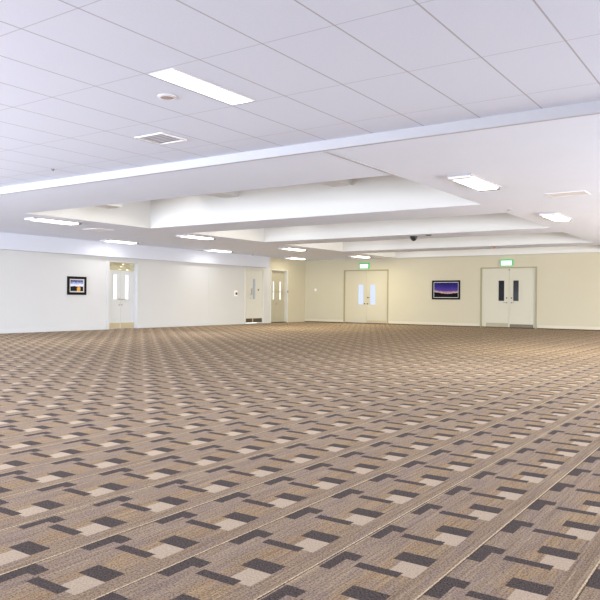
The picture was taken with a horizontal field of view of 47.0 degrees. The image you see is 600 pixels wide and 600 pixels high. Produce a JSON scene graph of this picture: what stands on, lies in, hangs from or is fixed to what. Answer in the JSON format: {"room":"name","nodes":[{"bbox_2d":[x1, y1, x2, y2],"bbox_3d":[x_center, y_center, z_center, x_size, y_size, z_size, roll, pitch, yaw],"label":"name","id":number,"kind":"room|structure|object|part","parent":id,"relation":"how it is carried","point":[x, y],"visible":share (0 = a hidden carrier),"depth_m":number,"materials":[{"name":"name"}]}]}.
{"room":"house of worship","nodes":[
{"label":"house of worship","id":0,"kind":"room"},
{"bbox_2d":[0,249,304,329],"bbox_3d":[-7.699,-0.593,19.350,0.304,3.000,27.600,1,0,34],"label":"wall","id":1,"kind":"structure","parent":0,"point":[33,285],"depth_m":22.68,"materials":[{"name":"white paint"}]},
{"bbox_2d":[67,276,86,294],"bbox_3d":[-6.661,-0.428,20.577,0.030,0.545,0.680,1,0,34],"label":"picture","id":2,"kind":"object","parent":1,"relation":"attached to","point":[75,285],"visible":1,"depth_m":20.57,"materials":[{"name":"black wood"}]},
{"bbox_2d":[70,280,82,290],"bbox_3d":[-6.668,-0.428,20.582,0.012,0.325,0.460,1,0,34],"label":"print","id":3,"kind":"object","parent":2,"relation":"attached to","point":[75,285],"depth_m":20.57},
{"bbox_2d":[106,260,138,328],"bbox_3d":[-5.748,-0.157,22.096,0.220,2.155,1.300,1,0,34],"label":"door","id":4,"kind":"structure","parent":1,"relation":"in","point":[122,285],"depth_m":22.18,"materials":[{"name":"white wood"}]},
{"bbox_3d":[-5.934,0.815,21.889,0.004,0.172,0.528,1,0,34],"label":"kick plate","id":5,"kind":"part","parent":4,"relation":"part of","materials":[{"name":"brown metal"}]},
{"bbox_3d":[-5.906,-0.415,21.957,0.006,0.780,0.150,1,0,34],"label":"vision panel","id":6,"kind":"part","parent":4,"relation":"part of","materials":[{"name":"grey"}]},
{"bbox_3d":[-5.768,-1.070,22.144,0.010,0.260,1.150,1,0,34],"label":"transom pane","id":7,"kind":"part","parent":4,"relation":"part of","materials":[{"name":"clear glass"}]},
{"bbox_3d":[-5.636,-0.414,22.351,0.006,0.780,0.145,1,0,34],"label":"vision panel","id":8,"kind":"part","parent":4,"relation":"part of","materials":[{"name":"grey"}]},
{"bbox_3d":[-5.604,0.818,22.370,0.004,0.172,0.546,1,0,34],"label":"kick plate","id":9,"kind":"part","parent":4,"relation":"part of","materials":[{"name":"brown metal"}]},
{"bbox_2d":[0,232,268,267],"bbox_3d":[-8.320,-1.584,17.992,0.200,0.445,24.650,1,0,34],"label":"bulkhead","id":10,"kind":"object","parent":1,"relation":"attached to","point":[8,241],"visible":1,"depth_m":21.71,"materials":[{"name":"paint"}]},
{"bbox_2d":[0,320,269,333],"bbox_3d":[-8.320,0.848,18.187,0.018,0.110,24.990,1,0,34],"label":"baseboard","id":11,"kind":"structure","parent":1,"relation":"attached to","point":[2,331],"depth_m":21.21,"materials":[{"name":"white wood"}]},
{"bbox_2d":[244,268,263,323],"bbox_3d":[-1.868,-0.152,27.675,0.150,2.198,1.240,1,0,34],"label":"door","id":12,"kind":"structure","parent":1,"relation":"in","point":[254,278],"depth_m":27.71,"materials":[{"name":"grey wood"}]},
{"bbox_3d":[-1.869,-0.440,27.683,0.006,0.805,0.140,1,0,34],"label":"vision panel","id":13,"kind":"part","parent":12,"relation":"part of","materials":[{"name":"grey glass"}]},
{"bbox_3d":[-1.859,0.817,27.670,0.004,0.162,1.060,1,0,34],"label":"kick plate","id":14,"kind":"part","parent":12,"relation":"part of","materials":[{"name":"brown metal"}]},
{"bbox_2d":[270,269,287,322],"bbox_3d":[-0.944,-0.162,29.075,0.190,2.232,1.235,1,0,34],"label":"door","id":15,"kind":"structure","parent":1,"relation":"in","point":[278,279],"depth_m":29.21,"materials":[{"name":"grey wood"}]},
{"bbox_3d":[-0.860,-0.401,29.313,0.006,0.760,0.130,1,0,34],"label":"vision panel","id":16,"kind":"part","parent":15,"relation":"part of","materials":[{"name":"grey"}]},
{"bbox_2d":[0,322,599,599],"bbox_3d":[1.130,1.043,13.286,21.750,0.100,28.200,1,0,34],"label":"floor","id":17,"kind":"structure","parent":0,"point":[285,460],"depth_m":4.21,"materials":[{"name":"carpet"}]},
{"bbox_2d":[0,0,599,187],"bbox_3d":[-4.144,-1.894,5.556,21.150,0.060,8.860,1,0,34],"label":"ceiling","id":18,"kind":"structure","parent":0,"point":[77,88],"depth_m":5.47,"materials":[{"name":"tile"}]},
{"bbox_2d":[134,132,186,144],"bbox_3d":[-1.587,-1.838,7.870,0.430,0.012,0.410,1,0,34],"label":"ceiling vent","id":19,"kind":"object","parent":18,"relation":"in","point":[161,138],"visible":1,"depth_m":7.87,"materials":[{"name":"white metal"}]},
{"bbox_2d":[157,94,175,99],"bbox_3d":[-1.203,-1.831,6.230,0.170,0.016,0.170,1,0,34],"label":"ceiling speaker","id":20,"kind":"object","parent":18,"relation":"attached to","point":[160,96],"visible":1,"depth_m":6.20,"materials":[{"name":"white plastic"}]},
{"bbox_2d":[160,96,172,99],"bbox_3d":[-1.203,-1.828,6.230,0.116,0.010,0.116,1,0,34],"label":"grille","id":21,"kind":"object","parent":20,"relation":"attached to","point":[161,97],"depth_m":6.22,"materials":[{"name":"beige"}]},
{"bbox_2d":[149,68,253,104],"bbox_3d":[-0.822,-1.831,5.963,0.264,0.008,1.044,1,0,34],"label":"recessed light","id":22,"kind":"object","parent":18,"relation":"in","point":[174,76],"visible":1,"depth_m":5.91,"materials":[{"name":"white plastic"}]},
{"bbox_2d":[0,114,599,260],"bbox_3d":[3.678,-2.117,16.956,21.150,0.846,18.690,1,0,34],"label":"ceiling","id":23,"kind":"structure","parent":0,"point":[368,200],"depth_m":13.52,"materials":[{"name":"paint"}]},
{"bbox_2d":[24,217,81,224],"bbox_3d":[-5.479,-1.753,15.359,0.350,0.050,1.260,1,0,34],"label":"light","id":24,"kind":"object","parent":23,"relation":"attached to","point":[39,219],"visible":1,"depth_m":15.19,"materials":[{"name":"grey plastic"}]},
{"bbox_2d":[82,228,111,230],"bbox_3d":[-5.095,-1.772,17.387,0.550,0.010,0.550,1,0,34],"label":"ceiling vent","id":25,"kind":"object","parent":23,"relation":"in","point":[91,229],"visible":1,"depth_m":17.32,"materials":[{"name":"white metal"}]},
{"bbox_3d":[-5.095,-1.774,17.387,0.470,0.007,0.470,1,0,34],"label":"panel","id":26,"kind":"part","parent":25,"relation":"part of","materials":[{"name":"white metal"}]},
{"bbox_2d":[100,239,138,243],"bbox_3d":[-5.451,-1.760,20.845,0.350,0.050,1.260,1,0,34],"label":"light","id":27,"kind":"object","parent":23,"relation":"attached to","point":[102,240],"visible":1,"depth_m":20.69,"materials":[{"name":"grey plastic"}]},
{"bbox_2d":[104,240,135,243],"bbox_3d":[-5.443,-1.750,20.858,0.310,0.030,1.050,1,0,34],"label":"diffuser","id":28,"kind":"object","parent":27,"relation":"attached to","point":[115,241],"depth_m":20.80,"materials":[{"name":"grey plastic"}]},
{"bbox_2d":[176,234,215,239],"bbox_3d":[-2.865,-1.735,19.047,0.350,0.050,1.260,1,0,34],"label":"light","id":29,"kind":"object","parent":23,"relation":"attached to","point":[179,235],"visible":1,"depth_m":18.88,"materials":[{"name":"grey plastic"}]},
{"bbox_2d":[185,235,213,239],"bbox_3d":[-2.857,-1.725,19.059,0.310,0.030,1.050,1,0,34],"label":"diffuser","id":30,"kind":"object","parent":29,"relation":"attached to","point":[187,236],"depth_m":19.02,"materials":[{"name":"grey plastic"}]},
{"bbox_2d":[203,249,233,252],"bbox_3d":[-2.897,-1.742,24.428,0.350,0.050,1.260,1,0,34],"label":"light","id":31,"kind":"object","parent":23,"relation":"attached to","point":[214,250],"visible":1,"depth_m":24.33,"materials":[{"name":"grey plastic"}]},
{"bbox_2d":[211,250,230,252],"bbox_3d":[-2.888,-1.732,24.441,0.310,0.030,1.050,1,0,34],"label":"diffuser","id":32,"kind":"object","parent":31,"relation":"attached to","point":[225,251],"depth_m":24.42,"materials":[{"name":"grey plastic"}]},
{"bbox_2d":[278,247,306,250],"bbox_3d":[-0.232,-1.717,23.328,0.350,0.050,1.260,1,0,34],"label":"light","id":33,"kind":"object","parent":23,"relation":"attached to","point":[284,248],"visible":1,"depth_m":23.12,"materials":[{"name":"grey plastic"}]},
{"bbox_2d":[284,248,305,250],"bbox_3d":[-0.223,-1.707,23.341,0.310,0.030,1.050,1,0,34],"label":"diffuser","id":34,"kind":"object","parent":33,"relation":"attached to","point":[294,249],"depth_m":23.25,"materials":[{"name":"grey plastic"}]},
{"bbox_2d":[283,257,306,259],"bbox_3d":[-0.204,-1.724,28.584,0.350,0.050,1.260,1,0,34],"label":"light","id":35,"kind":"object","parent":23,"relation":"attached to","point":[283,257],"visible":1,"depth_m":28.34,"materials":[{"name":"grey plastic"}]},
{"bbox_2d":[0,100,599,194],"bbox_3d":[-1.625,-1.821,9.229,21.150,0.170,0.050,1,0,34],"label":"ceiling beam","id":36,"kind":"structure","parent":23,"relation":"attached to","point":[593,107],"depth_m":7.76,"materials":[{"name":"white paint"}]},
{"bbox_2d":[348,255,370,257],"bbox_3d":[2.355,-1.699,27.011,0.350,0.050,1.260,1,0,34],"label":"light","id":37,"kind":"object","parent":23,"relation":"attached to","point":[358,256],"visible":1,"depth_m":26.69,"materials":[{"name":"grey plastic"}]},
{"bbox_2d":[447,173,500,190],"bbox_3d":[2.511,-1.676,9.878,0.350,0.050,1.260,1,0,34],"label":"light","id":38,"kind":"object","parent":23,"relation":"attached to","point":[471,180],"visible":1,"depth_m":9.69,"materials":[{"name":"grey plastic"}]},
{"bbox_2d":[453,177,497,190],"bbox_3d":[2.520,-1.666,9.891,0.310,0.030,1.050,1,0,34],"label":"diffuser","id":39,"kind":"object","parent":38,"relation":"attached to","point":[478,183],"depth_m":9.85,"materials":[{"name":"grey plastic"}]},
{"bbox_2d":[538,212,571,221],"bbox_3d":[5.123,-1.658,13.810,0.350,0.050,1.260,1,0,34],"label":"light","id":40,"kind":"object","parent":23,"relation":"attached to","point":[555,216],"visible":1,"depth_m":13.64,"materials":[{"name":"grey plastic"}]},
{"bbox_2d":[543,214,569,220],"bbox_3d":[5.132,-1.648,13.823,0.310,0.030,1.050,1,0,34],"label":"diffuser","id":41,"kind":"object","parent":40,"relation":"attached to","point":[558,217],"depth_m":13.78,"materials":[{"name":"grey plastic"}]},
{"bbox_2d":[545,190,590,196],"bbox_3d":[4.248,-1.682,10.943,0.600,0.010,0.420,1,0,34],"label":"ceiling vent","id":42,"kind":"object","parent":23,"relation":"in","point":[572,193],"visible":1,"depth_m":10.94,"materials":[{"name":"white metal"}]},
{"bbox_3d":[4.248,-1.683,10.943,0.520,0.007,0.340,1,0,34],"label":"panel","id":43,"kind":"part","parent":42,"relation":"part of","materials":[{"name":"white metal"}]},
{"bbox_2d":[305,252,599,326],"bbox_3d":[9.034,-0.453,24.788,21.750,3.000,0.300,1,0,34],"label":"wall","id":44,"kind":"structure","parent":0,"point":[568,284],"depth_m":26.59,"materials":[{"name":"beige paint"}]},
{"bbox_2d":[359,263,368,268],"bbox_3d":[2.699,-1.431,28.914,0.450,0.235,0.070,1,0,34],"label":"exit sign","id":45,"kind":"object","parent":44,"relation":"attached to","point":[361,265],"visible":1,"depth_m":28.89,"materials":[{"name":"green plastic"}]},
{"bbox_2d":[343,269,388,323],"bbox_3d":[2.773,-0.141,28.943,2.130,2.255,0.128,1,0,34],"label":"door","id":46,"kind":"structure","parent":44,"relation":"in","point":[365,291],"depth_m":28.93,"materials":[{"name":"beige wood"}]},
{"bbox_3d":[2.578,-0.228,29.098,0.240,0.825,0.006,1,0,34],"label":"vision panel","id":47,"kind":"part","parent":46,"relation":"part of","materials":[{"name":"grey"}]},
{"bbox_3d":[3.048,-0.223,28.776,0.240,0.825,0.006,1,0,34],"label":"vision panel","id":48,"kind":"part","parent":46,"relation":"part of","materials":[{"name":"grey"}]},
{"bbox_3d":[3.174,0.901,28.653,0.897,0.100,0.004,1,0,34],"label":"kick plate","id":49,"kind":"part","parent":46,"relation":"part of","materials":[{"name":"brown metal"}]},
{"bbox_2d":[432,280,459,299],"bbox_3d":[5.691,-0.392,26.881,1.160,0.745,0.030,1,0,34],"label":"picture","id":50,"kind":"object","parent":44,"relation":"attached to","point":[441,289],"visible":1,"depth_m":26.87,"materials":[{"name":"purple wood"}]},
{"bbox_2d":[434,283,457,296],"bbox_3d":[5.696,-0.392,26.888,0.986,0.571,0.012,1,0,34],"label":"print","id":51,"kind":"object","parent":50,"relation":"attached to","point":[440,289],"depth_m":26.88},
{"bbox_2d":[305,319,599,329],"bbox_3d":[8.932,0.967,24.659,21.150,0.100,0.018,1,0,34],"label":"baseboard","id":52,"kind":"structure","parent":44,"relation":"attached to","point":[322,320],"depth_m":26.69,"materials":[{"name":"beige wood"}]},
{"bbox_2d":[305,321,599,330],"bbox_3d":[8.932,1.032,24.661,21.150,0.030,0.014,1,0,34],"label":"edging","id":53,"kind":"object","parent":44,"relation":"attached to","point":[305,321],"visible":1,"depth_m":26.48,"materials":[{"name":"wood"}]},
{"bbox_2d":[500,259,512,265],"bbox_3d":[7.651,-1.383,25.517,0.450,0.235,0.070,1,0,34],"label":"exit sign","id":54,"kind":"object","parent":44,"relation":"attached to","point":[505,262],"visible":1,"depth_m":25.48,"materials":[{"name":"green plastic"}]},
{"bbox_2d":[480,266,536,328],"bbox_3d":[7.721,-0.093,25.549,2.110,2.255,0.128,1,0,34],"label":"door","id":55,"kind":"structure","parent":44,"relation":"in","point":[508,295],"depth_m":25.54,"materials":[{"name":"white wood"}]},
{"bbox_3d":[7.363,0.931,25.780,0.827,0.150,0.004,1,0,34],"label":"kick plate","id":56,"kind":"part","parent":55,"relation":"part of","materials":[{"name":"silver metal"}]},
{"bbox_3d":[7.519,-0.346,25.710,0.220,0.757,0.006,1,0,34],"label":"vision panel","id":57,"kind":"part","parent":55,"relation":"part of","materials":[{"name":"black glass"}]},
{"bbox_3d":[7.966,-0.341,25.403,0.205,0.757,0.006,1,0,34],"label":"vision panel","id":58,"kind":"part","parent":55,"relation":"part of","materials":[{"name":"black glass"}]},
{"bbox_3d":[8.114,0.954,25.265,0.857,0.120,0.004,1,0,34],"label":"kick plate","id":59,"kind":"part","parent":55,"relation":"part of","materials":[{"name":"metal"}]}
]}

